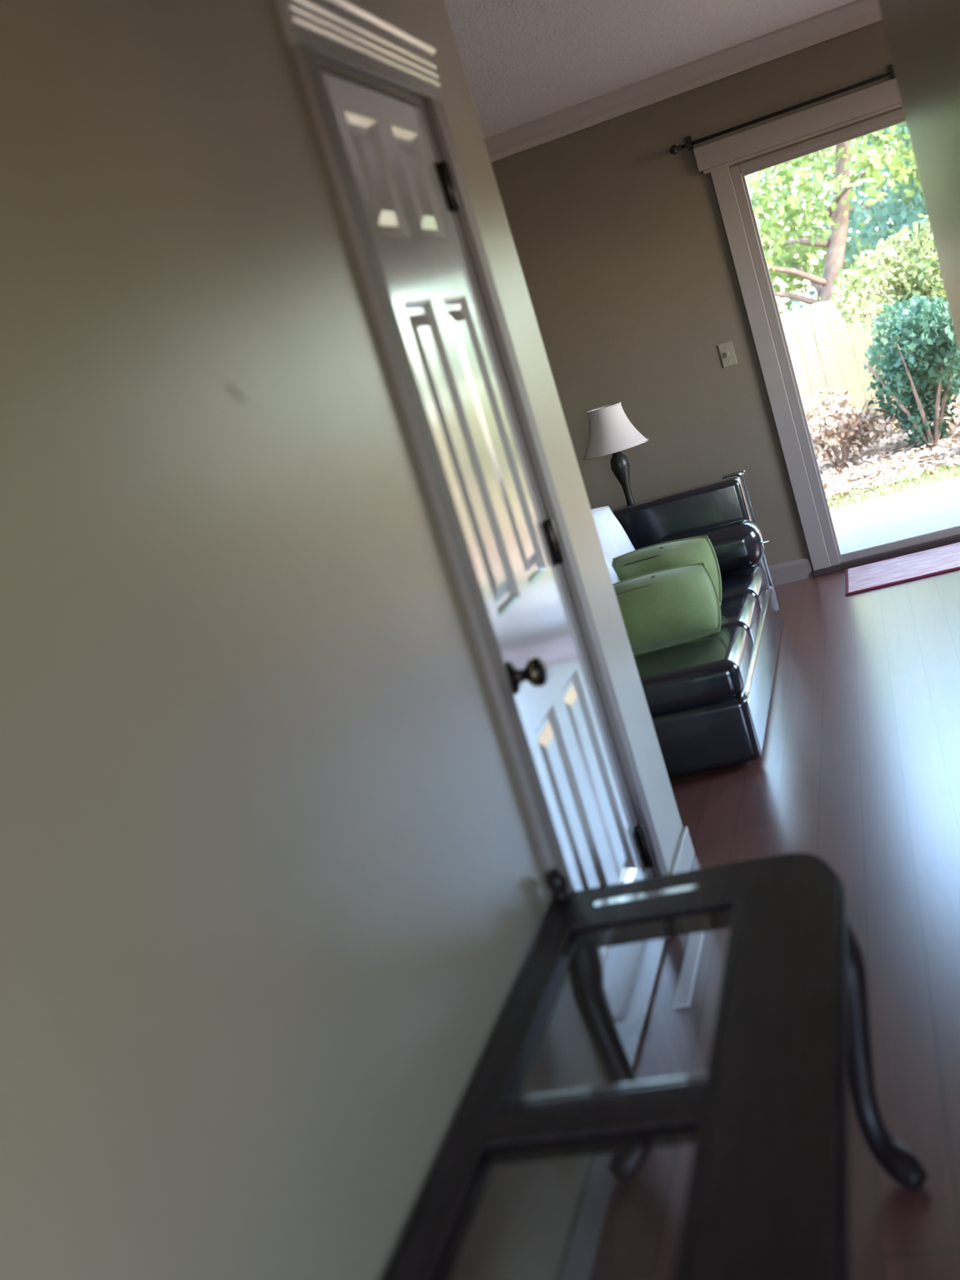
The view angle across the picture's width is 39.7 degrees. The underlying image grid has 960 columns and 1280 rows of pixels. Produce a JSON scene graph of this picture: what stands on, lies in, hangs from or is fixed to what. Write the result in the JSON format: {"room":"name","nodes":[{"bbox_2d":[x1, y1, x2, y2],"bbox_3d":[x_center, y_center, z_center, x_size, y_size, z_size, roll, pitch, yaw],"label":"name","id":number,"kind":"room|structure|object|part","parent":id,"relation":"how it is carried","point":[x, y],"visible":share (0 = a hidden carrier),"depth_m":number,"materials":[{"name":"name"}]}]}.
{"room":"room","nodes":[
{"label":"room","id":0,"kind":"room"},
{"bbox_2d":[0,0,683,1279],"bbox_3d":[-0.540,0.172,0.913,0.121,2.530,5.660,-14,11,18],"label":"wall","id":1,"kind":"structure","parent":0,"point":[276,896],"depth_m":1.57,"materials":[{"name":"beige paint"}]},
{"bbox_2d":[274,0,441,101],"bbox_3d":[-0.210,-1.161,2.603,0.035,0.118,0.879,-14,11,18],"label":"trim","id":2,"kind":"structure","parent":1,"relation":"attached to","point":[344,33],"depth_m":2.53,"materials":[{"name":"grey paint"}]},
{"bbox_2d":[289,41,618,1084],"bbox_3d":[-0.002,-0.039,2.433,0.020,2.050,0.075,-14,11,18],"label":"trim","id":3,"kind":"structure","parent":1,"relation":"attached to","point":[304,57],"depth_m":2.36,"materials":[{"name":"paint"}]},
{"bbox_2d":[319,62,669,1066],"bbox_3d":[0.065,-0.129,2.809,0.189,2.040,0.705,-14,11,18],"label":"door","id":4,"kind":"structure","parent":1,"relation":"in","point":[407,193],"depth_m":2.79,"materials":[{"name":"white paint"}]},
{"bbox_3d":[-0.196,-0.876,2.527,0.011,0.230,0.180,-14,11,18],"label":"panel","id":5,"kind":"part","parent":4,"relation":"part of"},
{"bbox_3d":[-0.128,-0.947,2.779,0.011,0.230,0.180,-14,11,18],"label":"panel","id":6,"kind":"part","parent":4,"relation":"part of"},
{"bbox_3d":[-0.035,-0.360,2.629,0.011,0.630,0.180,-14,11,18],"label":"panel","id":7,"kind":"part","parent":4,"relation":"part of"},
{"bbox_3d":[0.033,-0.431,2.880,0.011,0.630,0.180,-14,11,18],"label":"panel","id":8,"kind":"part","parent":4,"relation":"part of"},
{"bbox_3d":[0.093,0.066,2.564,0.073,0.066,0.066,-14,11,18],"label":"knob","id":9,"kind":"part","parent":4,"relation":"part of","materials":[{"name":"brown metal"}]},
{"bbox_3d":[0.201,0.400,2.778,0.011,0.510,0.180,-14,11,18],"label":"panel","id":10,"kind":"part","parent":4,"relation":"part of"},
{"bbox_3d":[0.269,0.329,3.030,0.011,0.510,0.180,-14,11,18],"label":"panel","id":11,"kind":"part","parent":4,"relation":"part of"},
{"bbox_2d":[425,97,668,876],"bbox_3d":[0.195,-0.243,3.160,0.020,2.050,0.075,-14,11,18],"label":"trim","id":12,"kind":"structure","parent":1,"relation":"attached to","point":[435,108],"depth_m":3.11,"materials":[{"name":"paint"}]},
{"bbox_2d":[556,1084,614,1279],"bbox_3d":[-0.274,1.462,0.557,0.013,0.085,4.335,-14,11,18],"label":"baseboard","id":13,"kind":"structure","parent":1,"relation":"attached to","point":[577,1263],"depth_m":2.24,"materials":[{"name":"paint"}]},
{"bbox_2d":[670,826,694,874],"bbox_3d":[0.539,0.616,3.569,0.013,0.085,0.400,-14,11,18],"label":"baseboard","id":14,"kind":"structure","parent":1,"relation":"attached to","point":[684,855],"depth_m":3.63,"materials":[{"name":"beige paint"}]},
{"bbox_2d":[673,931,704,1008],"bbox_3d":[0.500,0.751,3.145,0.035,0.010,0.440,-14,11,18],"label":"trim","id":15,"kind":"structure","parent":1,"relation":"attached to","point":[688,972],"depth_m":3.08,"materials":[{"name":"white"}]},
{"bbox_2d":[444,0,856,138],"bbox_3d":[-0.322,-1.566,2.142,6.700,0.150,9.250,-14,11,18],"label":"ceiling","id":16,"kind":"structure","parent":0,"point":[524,61],"depth_m":5.33,"materials":[{"name":"paint"}]},
{"bbox_2d":[490,20,902,570],"bbox_3d":[1.214,-1.499,6.630,6.700,2.530,0.150,-14,11,18],"label":"wall","id":17,"kind":"structure","parent":0,"point":[620,241],"depth_m":6.60,"materials":[{"name":"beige paint"}]},
{"bbox_2d":[484,0,882,162],"bbox_3d":[0.830,-2.606,6.296,6.400,0.105,0.085,-14,11,18],"label":"crown molding","id":18,"kind":"structure","parent":17,"relation":"attached to","point":[858,14],"depth_m":6.24,"materials":[{"name":"grey paint"}]},
{"bbox_2d":[717,341,737,367],"bbox_3d":[1.221,-1.408,6.562,0.070,0.115,0.020,-14,11,18],"label":"light switch","id":19,"kind":"object","parent":17,"relation":"attached to","point":[726,351],"visible":1,"depth_m":6.57,"materials":[{"name":"beige plastic"}]},
{"bbox_2d":[710,165,831,570],"bbox_3d":[2.340,-1.520,6.227,2.050,2.060,0.022,-14,11,18],"label":"trim","id":20,"kind":"structure","parent":17,"relation":"attached to","point":[722,180],"depth_m":6.51,"materials":[{"name":"paint"}]},
{"bbox_2d":[669,63,895,155],"bbox_3d":[1.982,-2.603,5.984,2.340,0.068,0.088,-14,11,18],"label":"curtain rod","id":21,"kind":"object","parent":17,"relation":"attached to","point":[674,149],"visible":0.94,"depth_m":6.17,"materials":[{"name":"black metal"}]},
{"bbox_2d":[764,556,813,586],"bbox_3d":[0.135,0.005,7.254,3.340,0.105,0.016,-14,11,18],"label":"baseboard","id":22,"kind":"structure","parent":17,"relation":"attached to","point":[799,569],"depth_m":6.76,"materials":[{"name":"paint"}]},
{"bbox_2d":[693,77,902,174],"bbox_3d":[2.023,-2.523,6.024,2.145,0.127,0.035,-14,11,18],"label":"trim","id":23,"kind":"structure","parent":17,"relation":"attached to","point":[881,98],"depth_m":6.19,"materials":[{"name":"paint"}]},
{"bbox_2d":[728,108,959,577],"bbox_3d":[2.339,-1.519,6.304,2.010,2.030,0.180,-14,11,18],"label":"door","id":24,"kind":"structure","parent":17,"relation":"in","point":[838,561],"depth_m":6.50,"materials":[{"name":"grey paint"}]},
{"bbox_2d":[589,569,959,1279],"bbox_3d":[0.456,0.935,2.635,6.700,0.120,9.250,-14,11,18],"label":"floor","id":25,"kind":"structure","parent":0,"point":[857,770],"depth_m":3.36,"materials":[{"name":"brown wood"}]},
{"bbox_2d":[384,852,928,1279],"bbox_3d":[0.280,0.805,1.771,0.555,0.545,1.456,-14,11,18],"label":"side table","id":26,"kind":"object","parent":25,"relation":"on","point":[766,1121],"visible":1,"depth_m":1.77,"materials":[{"name":"black wood"}]},
{"bbox_3d":[0.224,0.749,2.382,0.092,0.456,0.101,-14,11,18],"label":"leg","id":27,"kind":"part","parent":26,"relation":"part of","materials":[{"name":"brown wood"}]},
{"bbox_3d":[0.628,0.662,2.184,0.081,0.457,0.182,-16,11,8],"label":"leg","id":28,"kind":"part","parent":26,"relation":"part of","materials":[{"name":"brown wood"}]},
{"bbox_2d":[610,470,782,777],"bbox_3d":[0.551,-0.095,5.226,1.160,0.800,1.834,-14,11,18],"label":"leather sofa","id":29,"kind":"object","parent":25,"relation":"on","point":[708,698],"visible":0.4,"depth_m":4.61,"materials":[{"name":"black leather"}]},
{"bbox_2d":[604,556,620,583],"bbox_3d":[0.417,-0.181,4.929,0.139,0.317,0.308,-7,15,44],"label":"throw pillow","id":30,"kind":"object","parent":29,"relation":"on","point":[615,579],"visible":0.06,"depth_m":4.96,"materials":[{"name":"white fabric"}]},
{"bbox_2d":[591,506,635,565],"bbox_3d":[0.496,-0.291,5.278,0.167,0.452,0.440,-8,14,41],"label":"throw pillow","id":31,"kind":"object","parent":29,"relation":"on","point":[615,542],"visible":0.14,"depth_m":5.29,"materials":[{"name":"white fabric"}]},
{"bbox_2d":[612,562,720,654],"bbox_3d":[0.624,-0.104,4.698,0.439,0.262,0.266,-15,11,11],"label":"throw pillow","id":32,"kind":"object","parent":29,"relation":"on","point":[680,604],"visible":0.75,"depth_m":4.60,"materials":[{"name":"green fabric"}]},
{"bbox_2d":[612,535,721,605],"bbox_3d":[0.702,-0.220,5.028,0.410,0.280,0.255,-15,11,10],"label":"throw pillow","id":33,"kind":"object","parent":29,"relation":"on","point":[691,550],"visible":0.41,"depth_m":4.95,"materials":[{"name":"green fabric"}]},
{"bbox_3d":[0.829,-0.315,5.837,0.792,0.625,0.140,-14,11,18],"label":"armrest","id":34,"kind":"part","parent":29,"relation":"part of","materials":[{"name":"black leather"}]},
{"bbox_2d":[633,626,752,715],"bbox_3d":[0.537,0.149,4.592,0.780,0.135,0.502,-14,11,18],"label":"seat cushion","id":35,"kind":"object","parent":29,"relation":"on","point":[712,673],"depth_m":4.32,"materials":[{"name":"black leather"}]},
{"bbox_2d":[656,519,764,574],"bbox_3d":[0.952,-0.363,5.589,0.475,0.195,0.205,-14,11,18],"label":"cushion","id":36,"kind":"object","parent":29,"relation":"on","point":[738,544],"depth_m":5.48,"materials":[{"name":"black leather"}]},
{"bbox_2d":[720,592,760,648],"bbox_3d":[0.665,0.015,5.067,0.780,0.135,0.502,-14,11,18],"label":"seat cushion","id":37,"kind":"object","parent":29,"relation":"on","point":[742,610],"depth_m":4.92,"materials":[{"name":"black leather"}]},
{"bbox_2d":[720,565,767,613],"bbox_3d":[0.793,-0.118,5.543,0.780,0.135,0.502,-14,11,18],"label":"seat cushion","id":38,"kind":"object","parent":29,"relation":"on","point":[751,580],"depth_m":5.39,"materials":[{"name":"black leather"}]},
{"bbox_3d":[0.852,0.177,4.266,0.016,0.012,0.054,-14,11,18],"label":"chrome rail","id":39,"kind":"part","parent":29,"relation":"part of","materials":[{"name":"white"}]},
{"bbox_3d":[1.185,-0.423,5.799,0.100,0.634,0.035,-14,11,18],"label":"chrome frame","id":40,"kind":"part","parent":29,"relation":"part of","materials":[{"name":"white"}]},
{"bbox_2d":[844,542,959,595],"bbox_3d":[2.338,-0.421,6.191,1.267,0.012,0.537,-14,11,18],"label":"door mat","id":41,"kind":"object","parent":25,"relation":"on","point":[944,558],"visible":1,"depth_m":6.27,"materials":[{"name":"red"}]},
{"bbox_3d":[0.822,-0.291,6.457,0.480,0.555,0.480,-14,11,18],"label":"end table","id":42,"kind":"object","parent":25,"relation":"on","visible":0},
{"bbox_2d":[582,401,648,504],"bbox_3d":[0.670,-0.828,6.348,0.323,0.582,0.322,-14,11,18],"label":"table lamp","id":43,"kind":"object","parent":42,"relation":"on","point":[611,431],"visible":0.91,"depth_m":6.23,"materials":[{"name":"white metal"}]},
{"bbox_3d":[0.586,-1.098,6.294,0.171,0.007,0.170,-14,11,18],"label":"shade trim","id":44,"kind":"part","parent":43,"relation":"part of","materials":[{"name":"white fabric"}]},
{"bbox_3d":[0.616,-1.002,6.313,0.316,0.207,0.316,-14,11,18],"label":"lamp shade","id":45,"kind":"part","parent":43,"relation":"part of","materials":[{"name":"white fabric"}]},
{"bbox_3d":[0.645,-0.908,6.332,0.323,0.007,0.322,-14,11,18],"label":"shade trim","id":46,"kind":"part","parent":43,"relation":"part of","materials":[{"name":"white fabric"}]},
{"bbox_2d":[878,0,959,354],"bbox_3d":[0.998,-0.616,2.482,0.125,2.530,1.550,-14,11,18],"label":"wall","id":47,"kind":"structure","parent":0,"point":[923,36],"depth_m":2.54,"materials":[{"name":"beige paint"}]},
{"label":"outside","id":48,"kind":"structure","parent":0,"visible":0},
{"bbox_2d":[791,306,959,508],"bbox_3d":[8.441,-5.684,21.882,34.000,0.806,30.000,-14,11,18],"label":"ground","id":49,"kind":"structure","parent":48,"point":[886,457],"depth_m":9.78,"materials":[{"name":"soil"}]},
{"bbox_2d":[747,136,901,337],"bbox_3d":[7.338,-7.979,19.655,7.104,6.528,6.424,-25,13,-36],"label":"leafy tree","id":50,"kind":"object","parent":49,"relation":"on","point":[885,170],"visible":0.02,"depth_m":19.21,"materials":[{"name":"green plant"}]},
{"bbox_2d":[746,160,911,386],"bbox_3d":[3.483,-6.422,19.077,6.832,6.523,6.531,-14,11,18],"label":"leafy tree","id":51,"kind":"object","parent":49,"relation":"on","point":[811,292],"visible":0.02,"depth_m":19.47,"materials":[{"name":"green plant"}]},
{"bbox_2d":[745,123,933,375],"bbox_3d":[4.988,-5.944,15.974,4.964,5.427,4.804,-14,11,18],"label":"leafy tree","id":52,"kind":"object","parent":49,"relation":"on","point":[777,180],"visible":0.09,"depth_m":15.85,"materials":[{"name":"green plant"}]},
{"bbox_2d":[744,121,938,395],"bbox_3d":[3.523,-4.323,13.051,3.917,4.554,3.260,-14,11,18],"label":"leafy tree","id":53,"kind":"object","parent":49,"relation":"on","point":[838,208],"visible":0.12,"depth_m":12.76,"materials":[{"name":"green plant"}]},
{"bbox_2d":[802,385,906,471],"bbox_3d":[2.877,-1.678,10.533,0.824,0.713,0.694,-17,11,2],"label":"leafy shrub","id":54,"kind":"object","parent":49,"relation":"on","point":[842,418],"visible":0.92,"depth_m":10.46,"materials":[{"name":"brown plant"}]},
{"bbox_2d":[779,267,956,455],"bbox_3d":[3.158,-2.307,11.666,7.307,1.350,0.164,-14,11,18],"label":"wooden fence","id":55,"kind":"object","parent":49,"relation":"on","point":[821,331],"visible":0.06,"depth_m":11.56,"materials":[{"name":"brown wood"}]},
{"bbox_3d":[3.026,-2.688,11.562,7.300,0.080,0.045,-14,11,18],"label":"rail","id":56,"kind":"part","parent":55,"relation":"part of","materials":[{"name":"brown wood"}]},
{"bbox_2d":[831,124,938,273],"bbox_3d":[5.409,-5.249,13.795,4.443,4.877,4.179,-14,11,18],"label":"leafy tree","id":57,"kind":"object","parent":49,"relation":"on","point":[903,215],"visible":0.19,"depth_m":13.67,"materials":[{"name":"green plant"}]},
{"bbox_2d":[816,415,959,499],"bbox_3d":[4.117,-1.678,10.223,8.561,0.182,2.855,-14,11,18],"label":"fallen leaves","id":58,"kind":"object","parent":49,"relation":"on","point":[954,446],"visible":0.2,"depth_m":9.88,"materials":[{"name":"brown plant"}]},
{"bbox_2d":[830,213,952,388],"bbox_3d":[3.944,-2.644,10.454,2.212,1.967,0.898,-14,11,18],"label":"leafy shrub","id":59,"kind":"object","parent":49,"relation":"on","point":[922,285],"visible":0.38,"depth_m":10.66,"materials":[{"name":"green plant"}]},
{"bbox_2d":[826,458,959,509],"bbox_3d":[3.486,-1.207,8.808,7.020,0.116,0.723,-14,11,18],"label":"grass","id":60,"kind":"structure","parent":49,"relation":"on","point":[955,473],"depth_m":9.11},
{"bbox_2d":[854,294,959,451],"bbox_3d":[3.451,-2.051,10.107,1.096,1.212,1.184,-14,11,18],"label":"leafy shrub","id":61,"kind":"object","parent":49,"relation":"on","point":[925,346],"visible":0.94,"depth_m":9.98,"materials":[{"name":"green plant"}]},
{"bbox_2d":[944,395,959,442],"bbox_3d":[3.643,-1.628,9.391,0.706,0.630,0.598,-16,11,7],"label":"leafy shrub","id":62,"kind":"object","parent":49,"relation":"on","point":[957,411],"visible":1,"depth_m":9.36,"materials":[{"name":"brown plant"}]},
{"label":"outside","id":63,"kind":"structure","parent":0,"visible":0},
{"bbox_2d":[829,476,959,553],"bbox_3d":[3.618,-0.878,7.362,12.000,0.190,2.100,-14,11,18],"label":"patio","id":64,"kind":"structure","parent":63,"point":[935,506],"depth_m":7.94,"materials":[{"name":"concrete"}]}
]}

